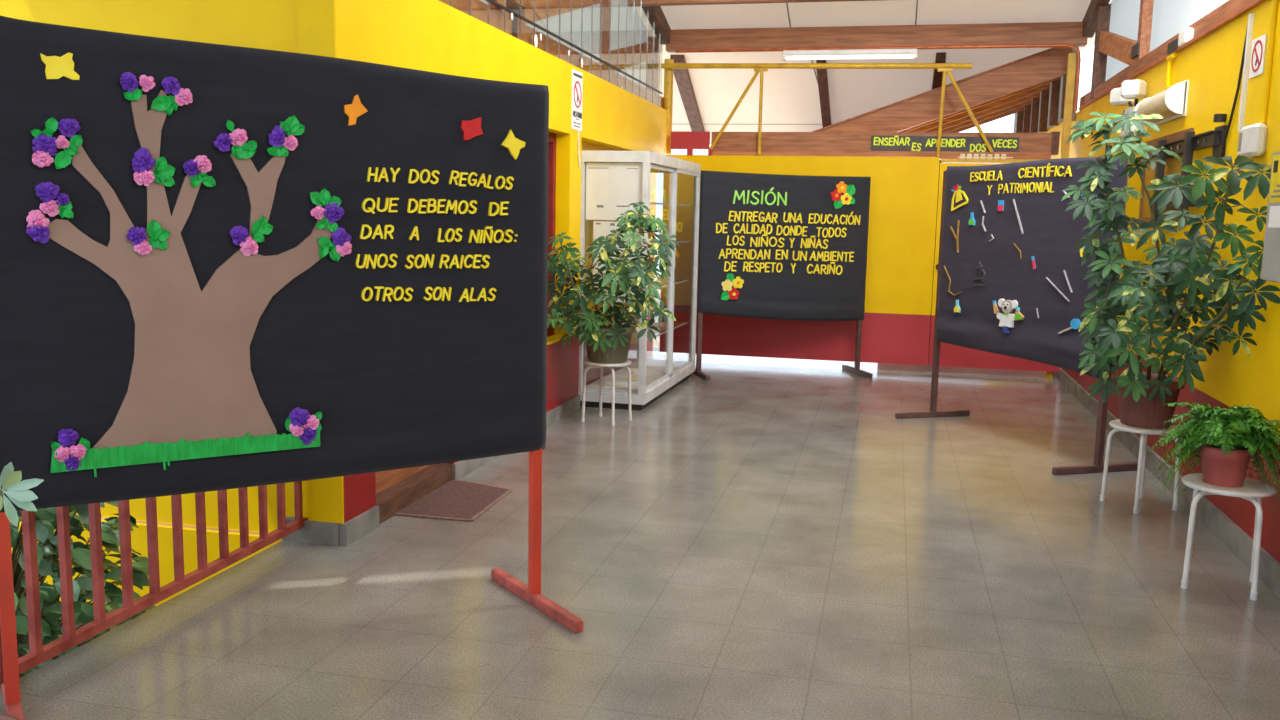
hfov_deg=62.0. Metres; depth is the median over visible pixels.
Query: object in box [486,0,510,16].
brace
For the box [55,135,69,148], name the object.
paper flower
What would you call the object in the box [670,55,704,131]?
rafter
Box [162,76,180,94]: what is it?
paper flower
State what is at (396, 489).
door
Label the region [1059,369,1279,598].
baseboard
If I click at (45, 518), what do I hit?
bush
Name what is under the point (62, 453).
paper flower
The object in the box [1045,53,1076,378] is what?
pillar
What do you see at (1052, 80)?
rafter
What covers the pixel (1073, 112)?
trim
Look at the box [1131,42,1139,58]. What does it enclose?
plate
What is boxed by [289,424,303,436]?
paper flower
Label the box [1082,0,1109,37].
beam
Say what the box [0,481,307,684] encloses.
railing
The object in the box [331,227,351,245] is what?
paper flower
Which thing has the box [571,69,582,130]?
no smoking sign
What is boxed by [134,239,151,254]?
paper flower
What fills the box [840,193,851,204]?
flower
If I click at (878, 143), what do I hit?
sign
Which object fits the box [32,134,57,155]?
paper flower
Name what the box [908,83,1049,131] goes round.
rafter
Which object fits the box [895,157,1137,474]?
display board
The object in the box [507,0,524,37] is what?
post
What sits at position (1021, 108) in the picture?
rafter
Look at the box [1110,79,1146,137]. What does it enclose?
emergency light
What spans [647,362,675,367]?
paper sheet
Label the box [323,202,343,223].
paper flower
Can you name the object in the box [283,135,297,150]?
paper flower
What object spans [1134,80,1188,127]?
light
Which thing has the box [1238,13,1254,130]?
cable trunking
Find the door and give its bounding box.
[375,463,452,524]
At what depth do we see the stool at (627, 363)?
7.95 m
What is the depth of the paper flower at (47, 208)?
3.09 m
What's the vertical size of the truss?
0.937 m
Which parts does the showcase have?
panel, panel, sliding door, sliding door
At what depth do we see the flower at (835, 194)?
10.43 m
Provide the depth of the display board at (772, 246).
10.40 m
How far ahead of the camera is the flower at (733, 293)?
10.34 m
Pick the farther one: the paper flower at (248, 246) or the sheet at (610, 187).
the sheet at (610, 187)
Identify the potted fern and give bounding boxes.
[1146,402,1279,503]
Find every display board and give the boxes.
[0,16,583,719]
[693,170,872,380]
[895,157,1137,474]
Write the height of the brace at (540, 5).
0.794 m
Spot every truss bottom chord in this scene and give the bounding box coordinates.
[439,0,662,107]
[1079,0,1254,110]
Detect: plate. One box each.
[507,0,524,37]
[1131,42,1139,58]
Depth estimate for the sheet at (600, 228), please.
8.40 m
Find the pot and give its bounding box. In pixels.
[1201,445,1250,486]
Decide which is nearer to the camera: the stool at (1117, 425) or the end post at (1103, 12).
the stool at (1117, 425)
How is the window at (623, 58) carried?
attached to the truss bottom chord at (479, 10)
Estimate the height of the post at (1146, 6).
1.335 m
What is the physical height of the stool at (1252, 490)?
0.457 m
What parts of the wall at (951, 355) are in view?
panel, rail, panel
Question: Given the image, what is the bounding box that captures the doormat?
[395,479,512,521]
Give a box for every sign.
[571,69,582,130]
[671,131,709,148]
[871,136,1019,151]
[1249,33,1266,78]
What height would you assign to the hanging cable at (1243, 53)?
0.704 m
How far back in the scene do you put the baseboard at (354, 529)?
6.14 m
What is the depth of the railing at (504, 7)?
8.52 m
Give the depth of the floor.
4.42 m
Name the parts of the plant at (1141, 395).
pot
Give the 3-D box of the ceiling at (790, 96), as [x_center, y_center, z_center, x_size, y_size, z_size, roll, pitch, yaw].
[1.691,-3.397,10.905,6.510,1.862,7.482,3,8,13]
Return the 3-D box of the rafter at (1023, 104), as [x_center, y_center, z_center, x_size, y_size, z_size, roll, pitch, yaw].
[3.685,-3.023,14.373,3.027,1.238,0.090,3,8,13]
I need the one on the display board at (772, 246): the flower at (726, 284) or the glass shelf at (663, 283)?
the flower at (726, 284)
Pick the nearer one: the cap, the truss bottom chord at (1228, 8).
the truss bottom chord at (1228, 8)
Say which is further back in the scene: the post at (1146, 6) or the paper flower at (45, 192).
the post at (1146, 6)
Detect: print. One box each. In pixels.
[589,167,637,207]
[1271,184,1279,197]
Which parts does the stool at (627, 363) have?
leg, leg, seat, leg, leg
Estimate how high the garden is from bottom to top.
0.250 m
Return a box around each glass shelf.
[630,321,685,344]
[648,278,683,288]
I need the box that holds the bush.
[0,501,155,687]
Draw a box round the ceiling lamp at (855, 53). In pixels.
[782,49,917,60]
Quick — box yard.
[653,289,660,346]
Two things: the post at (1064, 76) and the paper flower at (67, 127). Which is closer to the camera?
the paper flower at (67, 127)
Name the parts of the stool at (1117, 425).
leg, leg, seat, leg, leg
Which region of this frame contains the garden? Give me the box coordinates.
[22,609,130,674]
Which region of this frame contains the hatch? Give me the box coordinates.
[1138,128,1193,225]
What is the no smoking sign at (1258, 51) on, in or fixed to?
attached to the wall at (1211, 65)
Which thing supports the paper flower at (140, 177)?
on the display board at (223, 267)
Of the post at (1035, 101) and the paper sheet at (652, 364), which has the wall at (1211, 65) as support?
the post at (1035, 101)
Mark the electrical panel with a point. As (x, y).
(1270, 270)
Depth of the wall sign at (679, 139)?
11.15 m
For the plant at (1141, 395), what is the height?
1.686 m
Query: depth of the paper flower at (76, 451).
3.20 m
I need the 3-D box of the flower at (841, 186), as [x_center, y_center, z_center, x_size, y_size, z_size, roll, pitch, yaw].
[1.976,-1.692,10.441,0.119,0.113,0.024,-1,8,-13]
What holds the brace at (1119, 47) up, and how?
attached to the truss bottom chord at (1228, 8)
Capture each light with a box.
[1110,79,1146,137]
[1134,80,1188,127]
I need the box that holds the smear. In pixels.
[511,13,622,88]
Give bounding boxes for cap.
[1051,131,1059,154]
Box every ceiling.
[635,0,1111,144]
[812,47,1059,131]
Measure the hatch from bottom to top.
0.570 m
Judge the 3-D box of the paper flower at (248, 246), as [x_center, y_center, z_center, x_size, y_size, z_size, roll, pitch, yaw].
[-1.255,-0.364,3.415,0.051,0.063,0.045,1,8,-2]
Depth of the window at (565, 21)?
9.36 m
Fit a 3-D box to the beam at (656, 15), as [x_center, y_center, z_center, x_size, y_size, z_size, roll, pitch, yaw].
[-0.321,-3.685,8.533,0.100,1.448,5.288,3,8,13]
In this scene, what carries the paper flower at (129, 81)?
on the display board at (223, 267)
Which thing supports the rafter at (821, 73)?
attached to the ceiling at (790, 96)
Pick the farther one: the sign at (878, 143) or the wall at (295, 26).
the sign at (878, 143)
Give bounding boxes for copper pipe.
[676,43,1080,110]
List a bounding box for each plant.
[0,462,43,719]
[547,201,679,363]
[1061,111,1279,428]
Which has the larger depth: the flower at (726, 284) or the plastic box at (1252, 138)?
the flower at (726, 284)
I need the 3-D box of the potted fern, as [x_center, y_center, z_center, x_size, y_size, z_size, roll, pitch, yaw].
[2.530,0.414,4.623,0.562,0.476,0.478,6,9,33]
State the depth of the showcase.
9.00 m
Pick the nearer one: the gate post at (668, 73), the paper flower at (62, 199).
the paper flower at (62, 199)
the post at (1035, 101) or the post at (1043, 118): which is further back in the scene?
the post at (1035, 101)
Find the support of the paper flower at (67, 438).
on the display board at (223, 267)
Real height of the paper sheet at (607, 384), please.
0.004 m
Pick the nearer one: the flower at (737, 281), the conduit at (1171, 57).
the conduit at (1171, 57)
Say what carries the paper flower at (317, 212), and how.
on the display board at (223, 267)
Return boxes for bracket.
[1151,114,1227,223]
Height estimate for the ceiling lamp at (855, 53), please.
0.088 m
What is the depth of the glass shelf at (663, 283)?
9.75 m
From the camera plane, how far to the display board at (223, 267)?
3.44 m
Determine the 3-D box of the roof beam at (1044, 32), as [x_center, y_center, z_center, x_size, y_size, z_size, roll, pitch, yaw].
[2.289,-3.238,10.709,4.120,0.210,0.140,3,8,13]
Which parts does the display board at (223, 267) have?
post, post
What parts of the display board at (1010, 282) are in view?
post, handle, post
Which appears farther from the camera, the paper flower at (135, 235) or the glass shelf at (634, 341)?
the glass shelf at (634, 341)
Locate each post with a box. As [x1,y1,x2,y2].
[599,0,610,68]
[646,37,658,102]
[663,59,673,153]
[1016,110,1023,132]
[1022,103,1031,132]
[1030,96,1039,132]
[1039,88,1049,131]
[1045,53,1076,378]
[1049,79,1060,125]
[1060,74,1066,118]
[1090,4,1110,100]
[1136,0,1153,60]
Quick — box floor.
[0,347,1279,719]
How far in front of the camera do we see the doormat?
5.68 m
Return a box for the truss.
[661,63,992,155]
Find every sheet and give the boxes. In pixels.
[586,163,642,220]
[593,221,640,301]
[604,382,631,387]
[621,374,661,380]
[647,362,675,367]
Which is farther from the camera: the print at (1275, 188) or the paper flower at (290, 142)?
the print at (1275, 188)
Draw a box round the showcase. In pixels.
[578,151,700,410]
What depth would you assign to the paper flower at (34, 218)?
3.07 m
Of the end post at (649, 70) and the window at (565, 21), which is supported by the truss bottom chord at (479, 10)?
the end post at (649, 70)
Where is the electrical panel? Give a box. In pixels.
[1260,151,1279,282]
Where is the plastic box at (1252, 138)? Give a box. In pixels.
[1237,123,1267,157]
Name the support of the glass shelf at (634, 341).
attached to the showcase
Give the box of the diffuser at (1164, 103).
[1136,90,1176,122]
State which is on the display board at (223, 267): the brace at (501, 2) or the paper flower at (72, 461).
the paper flower at (72, 461)
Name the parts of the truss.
clamp plate, clamp plate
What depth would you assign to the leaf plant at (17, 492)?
2.57 m
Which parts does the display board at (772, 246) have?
post, post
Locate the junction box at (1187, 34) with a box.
[1167,28,1193,54]
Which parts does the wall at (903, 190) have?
panel, gate frame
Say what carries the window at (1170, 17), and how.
in the wall at (1211, 65)
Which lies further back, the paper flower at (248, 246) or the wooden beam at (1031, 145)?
the wooden beam at (1031, 145)
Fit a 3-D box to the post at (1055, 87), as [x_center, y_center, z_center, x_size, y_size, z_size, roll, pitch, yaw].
[4.505,-2.799,11.563,0.090,0.500,0.080,3,8,13]
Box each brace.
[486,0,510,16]
[515,0,608,23]
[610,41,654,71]
[1098,31,1136,64]
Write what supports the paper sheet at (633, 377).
on the showcase
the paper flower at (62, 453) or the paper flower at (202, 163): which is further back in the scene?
the paper flower at (202, 163)
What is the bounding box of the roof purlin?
[626,0,880,6]
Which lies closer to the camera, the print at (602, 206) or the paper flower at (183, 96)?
the paper flower at (183, 96)
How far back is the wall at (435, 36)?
7.25 m
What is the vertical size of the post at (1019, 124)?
0.500 m
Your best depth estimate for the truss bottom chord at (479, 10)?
7.55 m
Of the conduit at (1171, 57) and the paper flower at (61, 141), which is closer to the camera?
the paper flower at (61, 141)
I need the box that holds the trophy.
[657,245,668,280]
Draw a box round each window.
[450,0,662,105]
[479,0,651,87]
[547,132,555,336]
[1013,47,1078,132]
[1105,0,1227,80]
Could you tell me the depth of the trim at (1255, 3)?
6.32 m
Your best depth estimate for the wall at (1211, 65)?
5.54 m
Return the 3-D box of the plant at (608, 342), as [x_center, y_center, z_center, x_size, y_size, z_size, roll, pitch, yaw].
[-0.199,-0.564,7.778,0.952,1.190,0.798,3,8,13]
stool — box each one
[581,359,631,425]
[1100,419,1180,513]
[1181,473,1276,600]
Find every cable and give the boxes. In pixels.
[578,130,579,167]
[1220,24,1247,159]
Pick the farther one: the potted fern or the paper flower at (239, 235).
the potted fern
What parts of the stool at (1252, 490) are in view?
leg, leg, seat, leg, leg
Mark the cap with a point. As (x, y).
(1055, 135)
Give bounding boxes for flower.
[26,210,49,227]
[26,225,49,242]
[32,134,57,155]
[32,150,53,166]
[35,182,59,202]
[39,200,59,216]
[54,445,71,461]
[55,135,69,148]
[56,193,69,205]
[58,118,80,137]
[58,429,78,447]
[64,453,81,470]
[69,444,86,459]
[120,72,138,91]
[126,226,146,244]
[132,148,155,172]
[133,170,154,185]
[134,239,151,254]
[139,75,154,91]
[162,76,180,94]
[175,88,192,105]
[183,159,199,176]
[194,155,211,172]
[214,133,232,151]
[229,128,247,146]
[230,226,248,244]
[239,237,258,255]
[268,126,285,146]
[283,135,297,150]
[289,407,310,426]
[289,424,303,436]
[300,428,316,444]
[303,415,319,429]
[311,206,325,218]
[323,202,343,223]
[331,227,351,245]
[336,241,351,256]
[721,279,732,290]
[728,288,739,299]
[732,276,743,287]
[830,189,841,200]
[836,181,846,192]
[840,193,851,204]
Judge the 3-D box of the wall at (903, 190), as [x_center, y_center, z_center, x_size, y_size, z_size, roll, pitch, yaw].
[1.604,-1.059,11.077,2.802,2.095,0.080,3,8,13]
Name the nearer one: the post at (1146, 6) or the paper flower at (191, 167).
the paper flower at (191, 167)
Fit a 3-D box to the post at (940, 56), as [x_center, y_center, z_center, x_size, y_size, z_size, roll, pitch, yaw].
[3.340,-3.117,11.969,0.101,0.464,1.494,3,8,13]
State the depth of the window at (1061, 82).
12.24 m
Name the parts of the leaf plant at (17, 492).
pot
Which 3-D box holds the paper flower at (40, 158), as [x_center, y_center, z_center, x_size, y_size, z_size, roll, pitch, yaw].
[-1.719,-0.579,3.063,0.044,0.051,0.043,2,8,5]
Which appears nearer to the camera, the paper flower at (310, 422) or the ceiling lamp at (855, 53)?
the paper flower at (310, 422)
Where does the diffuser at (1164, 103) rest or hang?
attached to the light at (1171, 103)
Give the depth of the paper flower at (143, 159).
3.21 m
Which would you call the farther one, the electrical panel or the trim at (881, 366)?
the trim at (881, 366)
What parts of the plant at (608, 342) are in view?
pot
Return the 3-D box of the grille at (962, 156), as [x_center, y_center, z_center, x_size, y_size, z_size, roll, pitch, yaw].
[3.426,-2.006,10.570,0.520,0.075,0.025,3,8,13]
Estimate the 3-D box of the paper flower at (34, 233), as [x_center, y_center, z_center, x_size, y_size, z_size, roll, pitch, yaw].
[-1.739,-0.370,3.078,0.052,0.066,0.044,1,8,-3]
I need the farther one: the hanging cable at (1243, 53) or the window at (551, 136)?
the window at (551, 136)
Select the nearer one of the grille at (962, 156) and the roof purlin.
the roof purlin
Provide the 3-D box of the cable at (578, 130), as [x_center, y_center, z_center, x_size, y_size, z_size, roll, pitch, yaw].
[-0.470,-1.628,8.233,0.014,0.282,0.052,3,8,13]
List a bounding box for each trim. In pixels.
[877,363,1056,378]
[1072,56,1076,120]
[1079,0,1266,109]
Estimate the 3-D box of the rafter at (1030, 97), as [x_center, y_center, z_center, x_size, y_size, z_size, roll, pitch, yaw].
[3.489,-2.915,13.553,3.027,1.238,0.090,3,8,13]
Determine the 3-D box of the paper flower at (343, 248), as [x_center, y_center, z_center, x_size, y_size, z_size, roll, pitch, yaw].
[-0.998,-0.376,3.590,0.047,0.055,0.042,1,8,0]
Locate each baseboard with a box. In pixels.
[339,395,579,545]
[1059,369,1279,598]
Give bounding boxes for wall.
[0,0,343,605]
[335,0,670,522]
[659,155,939,364]
[928,159,1058,371]
[1044,0,1279,562]
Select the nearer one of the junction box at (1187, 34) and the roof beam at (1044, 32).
the junction box at (1187, 34)
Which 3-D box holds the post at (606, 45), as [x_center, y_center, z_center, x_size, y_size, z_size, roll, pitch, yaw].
[-0.293,-3.097,9.137,0.070,1.190,0.110,3,8,13]
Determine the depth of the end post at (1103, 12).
9.59 m
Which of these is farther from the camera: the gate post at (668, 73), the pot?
the gate post at (668, 73)
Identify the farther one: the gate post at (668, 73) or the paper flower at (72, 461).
the gate post at (668, 73)
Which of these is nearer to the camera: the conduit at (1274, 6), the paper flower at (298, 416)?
the paper flower at (298, 416)
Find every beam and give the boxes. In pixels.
[642,6,670,44]
[666,22,1087,52]
[711,132,1051,158]
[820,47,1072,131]
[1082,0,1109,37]
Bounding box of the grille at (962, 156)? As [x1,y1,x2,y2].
[958,154,1012,158]
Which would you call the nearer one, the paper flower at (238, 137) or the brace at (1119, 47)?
the paper flower at (238, 137)
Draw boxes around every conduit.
[1165,53,1177,87]
[1260,0,1277,122]
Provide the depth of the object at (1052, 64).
10.92 m
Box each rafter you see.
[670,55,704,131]
[816,60,830,126]
[900,77,1060,131]
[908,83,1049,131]
[924,92,1039,131]
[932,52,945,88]
[942,100,1031,131]
[950,107,1023,131]
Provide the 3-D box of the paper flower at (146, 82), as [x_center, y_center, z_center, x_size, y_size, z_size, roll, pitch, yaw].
[-1.477,-0.829,3.190,0.038,0.051,0.042,1,8,0]
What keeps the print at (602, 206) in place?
attached to the sheet at (610, 187)

